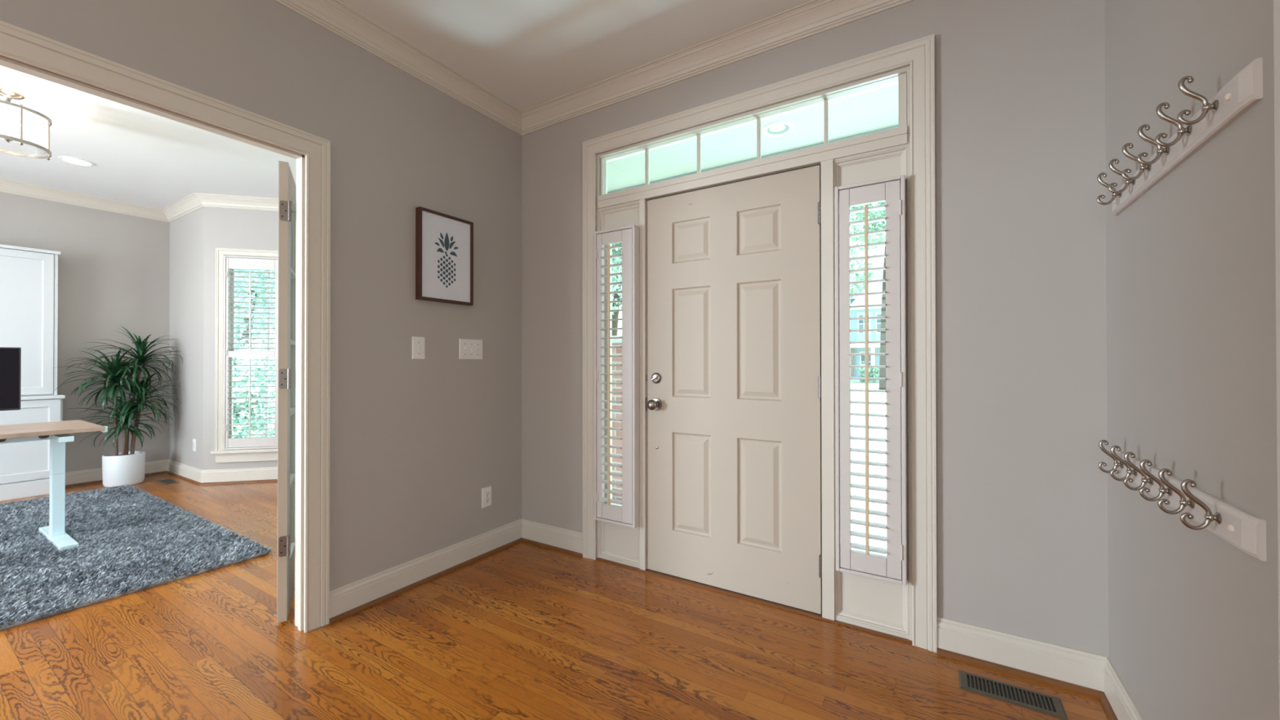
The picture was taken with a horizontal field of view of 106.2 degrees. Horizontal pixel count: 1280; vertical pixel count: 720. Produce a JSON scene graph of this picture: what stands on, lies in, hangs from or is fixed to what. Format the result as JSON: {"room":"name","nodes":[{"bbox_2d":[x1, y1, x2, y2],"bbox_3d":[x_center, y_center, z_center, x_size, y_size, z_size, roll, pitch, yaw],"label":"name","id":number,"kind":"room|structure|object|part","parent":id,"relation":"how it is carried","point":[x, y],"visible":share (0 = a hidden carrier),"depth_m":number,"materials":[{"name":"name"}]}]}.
{"room":"entrance hall","nodes":[
{"label":"entrance hall","id":0,"kind":"room"},
{"bbox_2d":[0,191,169,472],"bbox_3d":[-6.134,-0.197,3.354,0.150,2.743,4.450,0,0,32],"label":"wall","id":1,"kind":"structure","parent":0,"point":[113,268],"depth_m":4.65,"materials":[{"name":"paint"}]},
{"bbox_2d":[168,207,204,470],"bbox_3d":[-3.033,-0.196,3.947,4.500,2.743,0.120,0,0,32],"label":"wall","id":2,"kind":"structure","parent":0,"point":[186,302],"depth_m":4.80,"materials":[{"name":"paint"}]},
{"bbox_2d":[0,177,278,222],"bbox_3d":[-3.929,-1.522,2.508,4.500,0.104,5.080,0,0,32],"label":"trim","id":3,"kind":"structure","parent":2,"relation":"attached to","point":[194,202],"depth_m":4.61,"materials":[{"name":"beige paint"}]},
{"bbox_2d":[65,471,277,487],"bbox_3d":[-3.029,1.167,3.945,4.468,0.018,1.634,0,0,32],"label":"trim","id":4,"kind":"structure","parent":2,"relation":"attached to","point":[162,472],"depth_m":4.62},
{"bbox_2d":[192,439,195,451],"bbox_3d":[-4.338,0.829,4.673,0.072,0.117,0.008,0,0,32],"label":"wall outlet","id":5,"kind":"object","parent":2,"relation":"attached to","point":[193,440],"visible":1,"depth_m":4.66,"materials":[{"name":"white plastic"}]},
{"bbox_2d":[203,206,278,470],"bbox_3d":[-3.545,-0.191,4.776,1.273,2.743,0.130,0,0,-13],"label":"wall","id":6,"kind":"structure","parent":0,"point":[224,228],"depth_m":4.59,"materials":[{"name":"paint"}]},
{"bbox_2d":[65,459,277,484],"bbox_3d":[-3.024,1.108,3.952,4.500,0.135,1.650,0,0,32],"label":"baseboard","id":7,"kind":"structure","parent":6,"relation":"attached to","point":[184,470],"depth_m":4.63,"materials":[{"name":"beige paint"}]},
{"bbox_2d":[210,247,278,462],"bbox_3d":[-3.536,-0.044,4.733,1.100,2.049,0.155,0,0,-13],"label":"window","id":8,"kind":"structure","parent":6,"relation":"in","point":[221,455],"depth_m":4.59,"materials":[{"name":"beige paint"}]},
{"bbox_3d":[-3.526,0.877,4.689,1.100,0.030,0.075,0,0,-13],"label":"sill","id":9,"kind":"part","parent":8,"relation":"part of","materials":[{"name":"beige paint"}]},
{"bbox_2d":[222,255,278,449],"bbox_3d":[-3.530,-0.071,4.703,0.926,1.860,0.077,0,0,-13],"label":"plantation shutter","id":10,"kind":"object","parent":8,"relation":"attached to","point":[237,262],"visible":0.44,"depth_m":4.63,"materials":[{"name":"beige paint"}]},
{"bbox_3d":[-3.749,-0.479,4.620,0.013,0.759,0.012,0,0,-13],"label":"tilt rod","id":11,"kind":"part","parent":10,"relation":"part of","materials":[{"name":"white wood"}]},
{"bbox_3d":[-3.749,0.365,4.615,0.013,0.747,0.012,0,0,-13],"label":"tilt rod","id":12,"kind":"part","parent":10,"relation":"part of","materials":[{"name":"white wood"}]},
{"bbox_3d":[-3.758,0.796,4.652,0.387,0.090,0.025,0,0,-13],"label":"rail","id":13,"kind":"part","parent":10,"relation":"part of","materials":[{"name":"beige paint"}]},
{"bbox_3d":[-3.758,-0.056,4.657,0.387,0.061,0.025,0,0,-13],"label":"rail","id":14,"kind":"part","parent":10,"relation":"part of","materials":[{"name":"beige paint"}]},
{"bbox_3d":[-3.759,-0.929,4.662,0.387,0.107,0.025,0,0,-13],"label":"rail","id":15,"kind":"part","parent":10,"relation":"part of","materials":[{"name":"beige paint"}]},
{"bbox_3d":[-3.546,-0.071,4.774,0.930,1.867,0.070,0,0,-13],"label":"frame","id":16,"kind":"part","parent":8,"relation":"part of","materials":[{"name":"white wood"}]},
{"bbox_3d":[-3.550,-0.513,4.794,0.898,0.924,0.028,0,0,-13],"label":"sash","id":17,"kind":"part","parent":8,"relation":"part of","materials":[{"name":"white wood"}]},
{"bbox_3d":[-3.543,0.371,4.761,0.898,0.924,0.028,0,0,-13],"label":"sash","id":18,"kind":"part","parent":8,"relation":"part of","materials":[{"name":"white wood"}]},
{"bbox_2d":[0,0,521,590],"bbox_3d":[-2.672,-0.216,0.163,0.095,2.743,7.065,0,0,32],"label":"wall","id":19,"kind":"structure","parent":0,"point":[415,444],"depth_m":2.36,"materials":[{"name":"paint"}]},
{"bbox_2d":[0,54,305,631],"bbox_3d":[-1.899,0.131,1.409,0.096,2.060,1.640,0,0,32],"label":"trim","id":20,"kind":"structure","parent":19,"relation":"attached to","point":[7,62],"depth_m":2.07,"materials":[{"name":"beige paint"}]},
{"bbox_2d":[0,20,330,632],"bbox_3d":[-1.850,0.092,1.379,0.022,2.138,1.776,0,0,32],"label":"trim","id":21,"kind":"structure","parent":19,"relation":"attached to","point":[17,43],"depth_m":2.06,"materials":[{"name":"beige paint"}]},
{"bbox_2d":[276,160,296,622],"bbox_3d":[-1.755,0.139,2.433,0.048,2.024,0.785,0,0,-31],"label":"door","id":22,"kind":"structure","parent":19,"relation":"in","point":[286,184],"depth_m":2.12,"materials":[{"name":"paint"}]},
{"bbox_3d":[-1.765,0.084,2.439,0.004,1.674,0.555,0,0,-31],"label":"glass","id":23,"kind":"part","parent":22,"relation":"part of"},
{"bbox_2d":[412,336,425,359],"bbox_3d":[-1.152,-0.062,2.510,0.020,0.117,0.072,0,0,32],"label":"light switch","id":24,"kind":"object","parent":19,"relation":"attached to","point":[418,343],"visible":1,"depth_m":2.51,"materials":[{"name":"white plastic"}]},
{"bbox_2d":[415,206,473,305],"bbox_3d":[-1.065,-0.555,2.637,0.038,0.478,0.338,0,0,32],"label":"picture frame","id":25,"kind":"object","parent":19,"relation":"attached to","point":[444,243],"visible":1,"depth_m":2.62,"materials":[{"name":"brown wood"}]},
{"bbox_2d":[435,232,457,288],"bbox_3d":[-1.059,-0.547,2.633,0.001,0.307,0.155,0,0,32],"label":"print","id":26,"kind":"object","parent":25,"relation":"attached to","point":[446,242],"depth_m":2.63},
{"bbox_2d":[329,537,582,624],"bbox_3d":[-0.857,1.157,2.487,0.505,0.018,1.160,0,0,32],"label":"trim","id":27,"kind":"structure","parent":19,"relation":"attached to","point":[388,596],"depth_m":2.60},
{"bbox_2d":[329,518,582,617],"bbox_3d":[-0.860,1.099,2.498,0.521,0.135,1.176,0,0,32],"label":"baseboard","id":28,"kind":"structure","parent":19,"relation":"attached to","point":[344,598],"depth_m":2.62,"materials":[{"name":"beige paint"}]},
{"bbox_2d":[458,338,482,359],"bbox_3d":[-0.977,-0.062,2.794,0.020,0.117,0.164,0,0,32],"label":"light switch","id":29,"kind":"object","parent":19,"relation":"attached to","point":[468,348],"visible":1,"depth_m":2.79,"materials":[{"name":"white plastic"}]},
{"bbox_2d":[481,485,491,508],"bbox_3d":[-0.921,0.824,2.889,0.008,0.117,0.072,0,0,32],"label":"wall outlet","id":30,"kind":"object","parent":19,"relation":"attached to","point":[486,491],"visible":1,"depth_m":2.88,"materials":[{"name":"white plastic"}]},
{"bbox_2d":[0,0,812,209],"bbox_3d":[-2.247,-1.663,0.134,10.250,0.150,7.750,0,0,32],"label":"ceiling","id":31,"kind":"structure","parent":0,"point":[528,54],"depth_m":2.65,"materials":[{"name":"white paint"}]},
{"bbox_2d":[0,86,52,160],"bbox_3d":[-3.712,-1.404,2.820,0.329,0.338,0.329,0,0,32],"label":"ceiling light","id":32,"kind":"object","parent":31,"relation":"hanging from","point":[42,145],"visible":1,"depth_m":2.84,"materials":[{"name":"silver metal"}]},
{"bbox_3d":[-3.764,-1.385,2.866,0.032,0.075,0.032,0,0,32],"label":"bulb","id":33,"kind":"part","parent":32,"relation":"part of","materials":[{"name":"beige glass"}]},
{"bbox_3d":[-3.645,-1.385,2.842,0.032,0.075,0.032,0,0,32],"label":"bulb","id":34,"kind":"part","parent":32,"relation":"part of","materials":[{"name":"beige glass"}]},
{"bbox_3d":[-3.673,-1.318,2.831,0.084,0.059,0.023,0,0,-20],"label":"lamp arm","id":35,"kind":"part","parent":32,"relation":"part of","materials":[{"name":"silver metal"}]},
{"bbox_3d":[-3.712,-1.358,2.820,0.296,0.180,0.296,0,0,32],"label":"lamp shade","id":36,"kind":"part","parent":32,"relation":"part of","materials":[{"name":"clear glass"}]},
{"bbox_2d":[58,155,94,166],"bbox_3d":[-4.437,-1.564,3.787,0.188,0.006,0.188,0,0,32],"label":"recessed light","id":37,"kind":"object","parent":31,"relation":"in","point":[72,160],"visible":1,"depth_m":3.78,"materials":[{"name":"white"}]},
{"bbox_2d":[0,473,1108,719],"bbox_3d":[-2.244,1.214,0.118,10.250,0.120,7.750,0,0,32],"label":"floor","id":38,"kind":"structure","parent":0,"point":[522,630],"depth_m":1.88,"materials":[{"name":"brown wood"}]},
{"bbox_2d":[0,394,65,501],"bbox_3d":[-5.794,0.742,3.486,0.278,0.866,2.060,0,0,32],"label":"storage cabinet","id":39,"kind":"object","parent":38,"relation":"on","point":[24,466],"visible":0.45,"depth_m":4.13,"materials":[{"name":"white paint"}]},
{"bbox_2d":[0,244,60,395],"bbox_3d":[-5.817,-0.333,3.497,0.235,1.282,2.026,0,0,32],"label":"hutch","id":40,"kind":"object","parent":39,"relation":"on","point":[28,277],"visible":1,"depth_m":4.17,"materials":[{"name":"white paint"}]},
{"bbox_3d":[-5.817,-0.960,3.501,0.235,0.027,2.026,0,0,32],"label":"cornice","id":41,"kind":"part","parent":40,"relation":"part of","materials":[{"name":"white paint"}]},
{"bbox_2d":[53,326,182,487],"bbox_3d":[-4.886,0.421,4.510,0.729,1.518,0.829,0,0,32],"label":"dracaena","id":42,"kind":"object","parent":38,"relation":"on","point":[126,467],"visible":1,"depth_m":4.53,"materials":[{"name":"green plant"}]},
{"bbox_3d":[-4.937,0.586,4.528,0.028,0.670,0.031,0,0,32],"label":"stem","id":43,"kind":"part","parent":42,"relation":"part of","materials":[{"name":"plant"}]},
{"bbox_3d":[-4.888,0.781,4.549,0.037,0.281,0.025,0,0,-34],"label":"stem","id":44,"kind":"part","parent":42,"relation":"part of","materials":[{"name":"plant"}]},
{"bbox_3d":[-4.893,0.500,4.642,0.023,0.842,0.114,0,0,32],"label":"stem","id":45,"kind":"part","parent":42,"relation":"part of","materials":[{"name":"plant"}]},
{"bbox_3d":[-4.858,0.680,4.629,0.030,0.482,0.080,0,0,21],"label":"stem","id":46,"kind":"part","parent":42,"relation":"part of","materials":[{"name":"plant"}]},
{"bbox_2d":[102,450,145,487],"bbox_3d":[-4.910,1.036,4.572,0.282,0.290,0.282,0,0,32],"label":"pot","id":47,"kind":"object","parent":38,"relation":"on","point":[123,468],"depth_m":4.49,"materials":[{"name":"white ceramic"}]},
{"bbox_2d":[0,484,271,630],"bbox_3d":[-4.115,1.150,2.669,3.022,0.037,2.444,0,0,32],"label":"shag rug","id":48,"kind":"object","parent":38,"relation":"on","point":[130,540],"visible":0.98,"depth_m":2.88,"materials":[{"name":"grey fabric"}]},
{"bbox_2d":[0,419,107,551],"bbox_3d":[-4.141,0.793,2.629,0.785,0.728,1.562,0,0,32],"label":"desk","id":49,"kind":"object","parent":48,"relation":"on","point":[56,432],"visible":0.97,"depth_m":3.09,"materials":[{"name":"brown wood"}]},
{"bbox_2d":[0,346,21,410],"bbox_3d":[-4.069,0.175,2.774,0.200,0.510,0.604,0,0,32],"label":"computer monitor","id":50,"kind":"object","parent":49,"relation":"on","point":[10,357],"visible":1,"depth_m":2.98,"materials":[{"name":"black plastic"}]},
{"bbox_3d":[-3.790,0.936,3.124,0.080,0.394,0.055,0,0,32],"label":"leg","id":51,"kind":"part","parent":49,"relation":"part of","materials":[{"name":"white metal"}]},
{"bbox_2d":[155,478,178,484],"bbox_3d":[-4.569,1.178,4.649,0.270,0.005,0.110,0,0,32],"label":"floor vent","id":52,"kind":"object","parent":38,"relation":"in","point":[166,482],"visible":1,"depth_m":4.63,"materials":[{"name":"brown metal"}]},
{"bbox_2d":[160,479,176,484],"bbox_3d":[-4.569,1.178,4.649,0.222,0.003,0.074,0,0,32],"label":"grille","id":53,"kind":"object","parent":52,"relation":"attached to","point":[166,481],"depth_m":4.63,"materials":[{"name":"brown metal"}]},
{"bbox_2d":[958,670,1067,719],"bbox_3d":[1.284,1.157,1.671,0.292,0.005,0.118,0,0,32],"label":"floor vent","id":54,"kind":"object","parent":38,"relation":"in","point":[1051,705],"visible":1,"depth_m":1.66,"materials":[{"name":"brown metal"}]},
{"bbox_2d":[966,674,1057,712],"bbox_3d":[1.284,1.157,1.671,0.244,0.003,0.082,0,0,32],"label":"grille","id":55,"kind":"object","parent":54,"relation":"attached to","point":[1030,699],"depth_m":1.66,"materials":[{"name":"brown metal"}]},
{"bbox_2d":[617,503,886,553],"bbox_3d":[1.052,1.333,3.023,4.600,0.270,1.340,0,0,32],"label":"floor","id":56,"kind":"structure","parent":0,"point":[875,543],"depth_m":3.24,"materials":[{"name":"concrete"}]},
{"bbox_2d":[612,335,622,500],"bbox_3d":[-0.068,0.635,4.296,0.480,1.680,0.480,0,0,32],"label":"brick pier","id":57,"kind":"object","parent":56,"relation":"on","point":[615,342],"visible":0.05,"depth_m":4.13,"materials":[{"name":"brick"}]},
{"bbox_2d":[600,73,906,195],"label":"transom window","id":58,"kind":"structure","parent":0,"point":[877,109],"depth_m":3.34,"materials":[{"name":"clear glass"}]},
{"bbox_2d":[762,120,794,136],"bbox_3d":[0.915,-1.544,3.181,0.204,0.035,0.204,0,0,32],"label":"recessed light","id":59,"kind":"object","parent":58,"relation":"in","point":[779,128],"visible":0.97,"depth_m":3.17,"materials":[{"name":"white plastic"}]},
{"bbox_3d":[0.904,-1.529,3.164,0.100,0.002,0.100,0,0,32],"label":"bulb","id":60,"kind":"part","parent":59,"relation":"part of","materials":[{"name":"white glass"}]},
{"bbox_2d":[521,0,1108,657],"bbox_3d":[1.482,-0.211,1.836,5.410,2.743,0.150,0,0,32],"label":"wall","id":61,"kind":"structure","parent":0,"point":[1021,312],"depth_m":1.83,"materials":[{"name":"paint"}]},
{"bbox_2d":[273,0,914,135],"bbox_3d":[-1.438,-1.541,-0.594,2.810,0.104,7.065,0,0,32],"label":"trim","id":62,"kind":"structure","parent":61,"relation":"attached to","point":[809,19],"depth_m":2.40,"materials":[{"name":"beige paint"}]},
{"bbox_2d":[606,244,622,506],"bbox_3d":[-0.097,0.067,2.799,0.214,1.600,0.040,0,0,32],"label":"window","id":63,"kind":"structure","parent":61,"relation":"in","point":[611,245],"depth_m":2.85,"materials":[{"name":"beige paint"}]},
{"bbox_2d":[594,224,639,528],"bbox_3d":[-0.139,0.089,2.712,0.278,1.662,0.091,0,0,32],"label":"plantation shutter","id":64,"kind":"object","parent":61,"relation":"attached to","point":[628,514],"visible":1,"depth_m":2.67,"materials":[{"name":"beige paint"}]},
{"bbox_3d":[-0.175,0.083,2.687,0.013,1.457,0.012,0,0,32],"label":"tilt rod","id":65,"kind":"part","parent":64,"relation":"part of","materials":[{"name":"beige paint"}]},
{"bbox_3d":[-0.154,-0.694,2.726,0.137,0.061,0.025,0,0,32],"label":"rail","id":66,"kind":"part","parent":64,"relation":"part of","materials":[{"name":"beige paint"}]},
{"bbox_3d":[-0.153,0.863,2.718,0.137,0.078,0.025,0,0,32],"label":"rail","id":67,"kind":"part","parent":64,"relation":"part of","materials":[{"name":"beige paint"}]},
{"bbox_2d":[645,164,822,614],"bbox_3d":[0.425,0.132,2.410,0.930,2.050,0.120,0,0,32],"label":"door","id":68,"kind":"structure","parent":61,"relation":"in","point":[733,401],"depth_m":2.39,"materials":[{"name":"paint"}]},
{"bbox_3d":[0.043,0.244,2.670,0.004,0.075,0.031,0,0,32],"label":"latch plate","id":69,"kind":"part","parent":68,"relation":"part of","materials":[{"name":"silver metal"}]},
{"bbox_3d":[0.073,0.242,2.602,0.068,0.068,0.066,0,0,32],"label":"knob","id":70,"kind":"part","parent":68,"relation":"part of","materials":[{"name":"silver metal"}]},
{"bbox_2d":[607,124,898,193],"bbox_3d":[1.013,-1.510,2.979,4.600,0.045,1.280,0,0,32],"label":"trim","id":71,"kind":"structure","parent":61,"relation":"attached to","point":[895,126],"depth_m":3.59,"materials":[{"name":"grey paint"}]},
{"bbox_2d":[595,65,912,640],"bbox_3d":[0.462,-0.038,2.453,1.673,2.405,0.142,0,0,32],"label":"trim","id":72,"kind":"structure","parent":61,"relation":"attached to","point":[877,605],"depth_m":2.15,"materials":[{"name":"beige paint"}]},
{"bbox_2d":[596,557,912,644],"bbox_3d":[0.482,1.161,2.473,1.610,0.008,0.198,0,0,32],"label":"trim","id":73,"kind":"structure","parent":61,"relation":"attached to","point":[647,571],"depth_m":2.31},
{"bbox_2d":[582,33,937,653],"bbox_3d":[0.423,-0.067,2.389,1.784,2.464,0.022,0,0,32],"label":"trim","id":74,"kind":"structure","parent":61,"relation":"attached to","point":[919,54],"depth_m":1.96,"materials":[{"name":"beige paint"}]},
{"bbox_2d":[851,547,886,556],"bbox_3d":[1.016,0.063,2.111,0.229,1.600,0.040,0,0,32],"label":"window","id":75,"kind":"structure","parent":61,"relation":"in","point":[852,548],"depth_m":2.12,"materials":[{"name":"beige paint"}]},
{"bbox_2d":[835,174,906,585],"bbox_3d":[0.969,0.080,2.026,0.268,1.665,0.091,0,0,32],"label":"plantation shutter","id":76,"kind":"object","parent":61,"relation":"attached to","point":[892,568],"visible":1,"depth_m":2.00,"materials":[{"name":"beige paint"}]},
{"bbox_3d":[0.943,0.081,1.996,0.013,1.452,0.012,0,0,32],"label":"tilt rod","id":77,"kind":"part","parent":76,"relation":"part of","materials":[{"name":"beige paint"}]},
{"bbox_3d":[0.964,-0.699,2.035,0.137,0.072,0.025,0,0,32],"label":"rail","id":78,"kind":"part","parent":76,"relation":"part of","materials":[{"name":"beige paint"}]},
{"bbox_3d":[0.965,0.857,2.026,0.137,0.075,0.025,0,0,32],"label":"rail","id":79,"kind":"part","parent":76,"relation":"part of","materials":[{"name":"beige paint"}]},
{"bbox_2d":[1104,0,1279,719],"bbox_3d":[1.411,-0.214,1.218,0.120,2.743,0.977,0,0,32],"label":"wall","id":80,"kind":"structure","parent":0,"point":[1193,264],"depth_m":1.09,"materials":[{"name":"paint"}]},
{"bbox_2d":[937,647,1118,719],"bbox_3d":[1.184,1.149,1.322,0.487,0.018,1.072,0,0,24],"label":"trim","id":81,"kind":"structure","parent":80,"relation":"attached to","point":[1100,695],"depth_m":1.74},
{"bbox_2d":[937,616,1145,719],"bbox_3d":[1.193,1.091,1.336,0.503,0.135,1.062,0,0,25],"label":"baseboard","id":82,"kind":"structure","parent":80,"relation":"attached to","point":[1081,668],"depth_m":1.74,"materials":[{"name":"beige paint"}]},
{"bbox_2d":[1096,57,1262,216],"bbox_3d":[1.304,-0.527,1.230,0.073,0.116,0.816,0,0,32],"label":"coat rack","id":83,"kind":"object","parent":80,"relation":"attached to","point":[1244,90],"visible":1,"depth_m":1.08,"materials":[{"name":"beige paint"}]},
{"bbox_2d":[1097,440,1266,561],"bbox_3d":[1.304,0.305,1.226,0.073,0.116,0.816,0,0,32],"label":"coat rack","id":84,"kind":"object","parent":80,"relation":"attached to","point":[1244,530],"visible":1,"depth_m":1.04,"materials":[{"name":"beige paint"}]},
{"label":"outside","id":85,"kind":"structure","parent":0,"visible":0},
{"bbox_2d":[253,382,886,437],"bbox_3d":[21.190,2.023,53.259,140.000,0.200,107.100,0,0,32],"label":"ground","id":86,"kind":"structure","parent":85,"point":[855,396],"depth_m":21.81,"materials":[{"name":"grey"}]},
{"bbox_2d":[232,348,275,438],"bbox_3d":[-5.957,0.576,6.749,1.540,1.691,2.272,0,0,-25],"label":"shrub","id":87,"kind":"object","parent":86,"relation":"on","point":[235,362],"visible":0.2,"depth_m":6.70,"materials":[{"name":"green plant"}]},
{"bbox_2d":[235,269,275,391],"bbox_3d":[-7.435,-1.352,9.206,5.635,6.327,5.381,0,0,32],"label":"tree","id":88,"kind":"object","parent":86,"relation":"on","point":[272,275],"visible":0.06,"depth_m":8.56,"materials":[{"name":"green plant"}]},
{"bbox_2d":[259,383,886,457],"bbox_3d":[-1.876,1.765,15.967,140.000,0.150,6.800,0,0,32],"label":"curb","id":89,"kind":"object","parent":86,"relation":"on","point":[870,455],"depth_m":8.56,"materials":[{"name":"concrete"}]},
{"bbox_2d":[850,253,873,298],"bbox_3d":[13.080,-4.920,39.287,10.630,13.760,9.557,0,0,32],"label":"street tree","id":90,"kind":"object","parent":86,"relation":"on","point":[861,264],"visible":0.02,"depth_m":38.17,"materials":[{"name":"green plant"}]},
{"bbox_2d":[850,270,883,382],"bbox_3d":[20.533,-3.418,45.579,15.000,10.600,11.900,0,0,32],"label":"house","id":91,"kind":"structure","parent":86,"relation":"on","point":[877,274],"depth_m":41.11,"materials":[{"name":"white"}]},
{"bbox_3d":[19.111,-3.092,40.996,0.800,1.500,0.030,0,0,32],"label":"pane","id":92,"kind":"part","parent":91,"relation":"part of","materials":[{"name":"clear glass"}]},
{"bbox_3d":[19.724,0.162,41.776,0.900,1.600,0.030,0,0,32],"label":"pane","id":93,"kind":"part","parent":91,"relation":"part of","materials":[{"name":"clear glass"}]},
{"bbox_3d":[20.301,-3.097,40.259,0.800,1.500,0.030,0,0,32],"label":"pane","id":94,"kind":"part","parent":91,"relation":"part of","materials":[{"name":"clear glass"}]},
{"bbox_2d":[856,363,879,382],"bbox_3d":[18.446,1.088,38.608,1.995,1.644,1.565,0,0,32],"label":"shrub","id":95,"kind":"object","parent":86,"relation":"on","point":[872,371],"visible":0.53,"depth_m":38.40,"materials":[{"name":"green plant"}]},
{"bbox_2d":[849,201,886,390],"bbox_3d":[13.896,-5.666,27.070,8.713,15.114,8.849,0,0,32],"label":"street tree","id":96,"kind":"object","parent":86,"relation":"on","point":[878,213],"visible":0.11,"depth_m":26.72,"materials":[{"name":"green plant"}]},
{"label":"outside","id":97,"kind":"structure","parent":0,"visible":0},
{"bbox_2d":[268,386,886,454],"bbox_3d":[-1.876,1.845,15.966,140.000,0.190,6.800,0,0,32],"label":"street","id":98,"kind":"structure","parent":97,"point":[856,432],"depth_m":11.17,"materials":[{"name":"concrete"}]},
{"bbox_2d":[612,242,622,336],"bbox_3d":[-0.670,-1.750,12.268,4.592,7.143,4.929,0,0,29],"label":"tree","id":99,"kind":"object","parent":98,"relation":"on","point":[618,296],"visible":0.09,"depth_m":12.34,"materials":[{"name":"green plant"}]},
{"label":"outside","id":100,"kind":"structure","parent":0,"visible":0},
{"bbox_2d":[850,454,886,529],"bbox_3d":[2.868,1.581,5.862,3.100,0.300,5.400,0,0,32],"label":"walkway","id":101,"kind":"structure","parent":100,"point":[881,470],"depth_m":6.15,"materials":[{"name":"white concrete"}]}
]}

